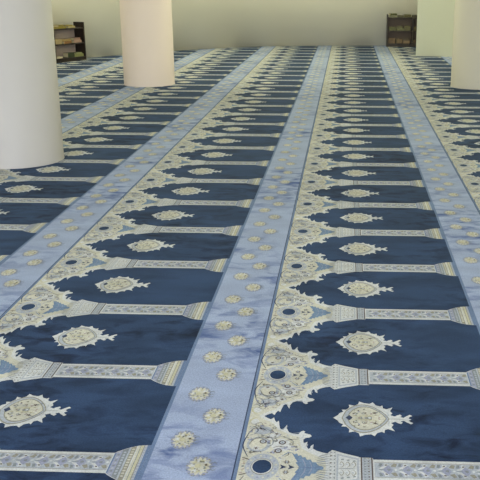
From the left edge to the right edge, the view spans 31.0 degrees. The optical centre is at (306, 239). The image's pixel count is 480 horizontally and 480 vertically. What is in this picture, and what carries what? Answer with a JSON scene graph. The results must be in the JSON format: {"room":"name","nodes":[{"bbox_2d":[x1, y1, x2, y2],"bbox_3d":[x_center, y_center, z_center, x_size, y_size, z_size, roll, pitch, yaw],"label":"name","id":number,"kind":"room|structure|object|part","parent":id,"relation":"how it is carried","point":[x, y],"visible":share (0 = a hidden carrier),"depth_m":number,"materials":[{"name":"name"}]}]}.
{"room":"mosque","nodes":[
{"label":"mosque","id":0,"kind":"room"},
{"bbox_2d":[0,0,64,168],"bbox_3d":[-2.454,-2.345,6.798,0.768,3.500,0.768,1,17,2],"label":"pillar","id":1,"kind":"structure","parent":0,"point":[30,115],"depth_m":6.87,"materials":[{"name":"white paint"}]},
{"bbox_2d":[119,0,174,86],"bbox_3d":[-2.265,-3.911,11.890,0.728,3.500,0.728,1,17,2],"label":"pillar","id":2,"kind":"structure","parent":0,"point":[146,25],"depth_m":11.95,"materials":[{"name":"beige paint"}]},
{"bbox_2d":[51,0,417,57],"bbox_3d":[-1.372,-5.234,16.196,13.566,3.500,4.129,-13,22,-37],"label":"wall","id":3,"kind":"structure","parent":0,"point":[196,24],"depth_m":18.79,"materials":[{"name":"beige paint"}]},
{"bbox_2d":[416,0,454,56],"bbox_3d":[2.693,-5.375,16.685,1.094,3.500,1.139,1,17,2],"label":"square pillar","id":4,"kind":"structure","parent":0,"point":[435,18],"depth_m":16.59,"materials":[{"name":"paint"}]},
{"bbox_2d":[450,0,479,89],"bbox_3d":[2.420,-3.840,11.692,0.758,3.500,0.758,1,17,2],"label":"pillar","id":5,"kind":"structure","parent":0,"point":[465,69],"depth_m":11.78,"materials":[{"name":"beige paint"}]},
{"bbox_3d":[-0.548,-0.831,8.044,11.000,0.120,24.800,1,17,2],"label":"floor","id":6,"kind":"structure","parent":0,"visible":0},
{"bbox_2d":[56,55,122,86],"bbox_3d":[-4.250,-1.213,9.030,1.231,0.014,17.393,1,17,2],"label":"carpet","id":7,"kind":"structure","parent":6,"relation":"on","point":[67,72],"depth_m":14.60,"materials":[{"name":"carpet"}]},
{"bbox_2d":[54,22,86,62],"bbox_3d":[-4.382,-3.562,15.496,0.240,0.680,0.845,9,19,28],"label":"bookcase","id":8,"kind":"object","parent":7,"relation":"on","point":[78,31],"visible":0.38,"depth_m":15.70,"materials":[{"name":"brown wood"}]},
{"bbox_2d":[55,39,61,43],"bbox_3d":[-4.473,-3.528,15.294,0.150,0.085,0.170,9,19,28],"label":"book","id":9,"kind":"object","parent":8,"relation":"on","point":[57,41],"visible":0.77,"depth_m":15.26,"materials":[{"name":"yellow paper"}]},
{"bbox_3d":[-4.481,-3.548,15.559,0.010,0.515,0.789,9,19,28],"label":"panel","id":10,"kind":"part","parent":8,"relation":"part of","materials":[{"name":"beige wood"}]},
{"bbox_2d":[63,52,74,57],"bbox_3d":[-4.320,-3.355,15.592,0.130,0.080,0.160,9,19,28],"label":"book","id":11,"kind":"object","parent":8,"relation":"on","point":[67,54],"visible":1,"depth_m":15.54,"materials":[{"name":"green paper"}]},
{"bbox_3d":[-4.182,-3.667,15.837,0.240,0.680,0.028,9,19,28],"label":"panel","id":12,"kind":"part","parent":8,"relation":"part of","materials":[{"name":"brown wood"}]},
{"bbox_2d":[58,48,215,132],"bbox_3d":[-2.991,-1.383,9.592,1.231,0.014,18.680,1,17,2],"label":"carpet","id":13,"kind":"structure","parent":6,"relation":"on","point":[81,99],"depth_m":11.59,"materials":[{"name":"carpet"}]},
{"bbox_2d":[0,46,274,316],"bbox_3d":[-1.745,-1.469,9.879,1.231,0.014,19.389,1,17,2],"label":"carpet","id":14,"kind":"structure","parent":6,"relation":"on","point":[45,210],"depth_m":6.94,"materials":[{"name":"carpet"}]},
{"bbox_2d":[0,45,330,479],"bbox_3d":[-0.509,-1.486,9.945,1.231,0.014,19.637,1,17,2],"label":"carpet","id":15,"kind":"structure","parent":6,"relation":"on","point":[136,354],"depth_m":4.02,"materials":[{"name":"carpet"}]},
{"bbox_2d":[232,45,479,479],"bbox_3d":[0.723,-1.478,9.925,1.231,0.014,19.705,1,17,2],"label":"carpet","id":16,"kind":"structure","parent":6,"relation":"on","point":[368,368],"depth_m":4.09,"materials":[{"name":"carpet"}]},
{"bbox_2d":[387,47,479,212],"bbox_3d":[1.953,-1.459,9.873,1.231,0.014,19.705,1,17,2],"label":"carpet","id":17,"kind":"structure","parent":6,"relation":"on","point":[452,113],"depth_m":10.10,"materials":[{"name":"carpet"}]},
{"bbox_2d":[386,14,416,46],"bbox_3d":[2.246,-4.621,18.968,0.980,0.690,0.250,1,17,3],"label":"bookcase","id":18,"kind":"object","parent":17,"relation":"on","point":[391,21],"visible":0.57,"depth_m":19.02,"materials":[{"name":"brown wood"}]},
{"bbox_3d":[1.771,-4.630,18.993,0.028,0.690,0.250,1,17,3],"label":"panel","id":19,"kind":"part","parent":18,"relation":"part of","materials":[{"name":"brown wood"}]},
{"bbox_2d":[388,38,394,42],"bbox_3d":[1.875,-4.414,19.027,0.150,0.110,0.150,1,17,3],"label":"book","id":20,"kind":"object","parent":18,"relation":"on","point":[390,40],"visible":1,"depth_m":18.96,"materials":[{"name":"brown paper"}]},
{"bbox_2d":[404,26,409,30],"bbox_3d":[2.205,-4.663,18.931,0.130,0.095,0.150,1,17,3],"label":"book","id":21,"kind":"object","parent":18,"relation":"on","point":[406,28],"visible":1,"depth_m":18.86,"materials":[{"name":"green paper"}]},
{"bbox_3d":[2.325,-4.601,18.964,0.028,0.555,0.236,1,17,3],"label":"divider panel","id":22,"kind":"part","parent":18,"relation":"part of","materials":[{"name":"brown wood"}]}
]}

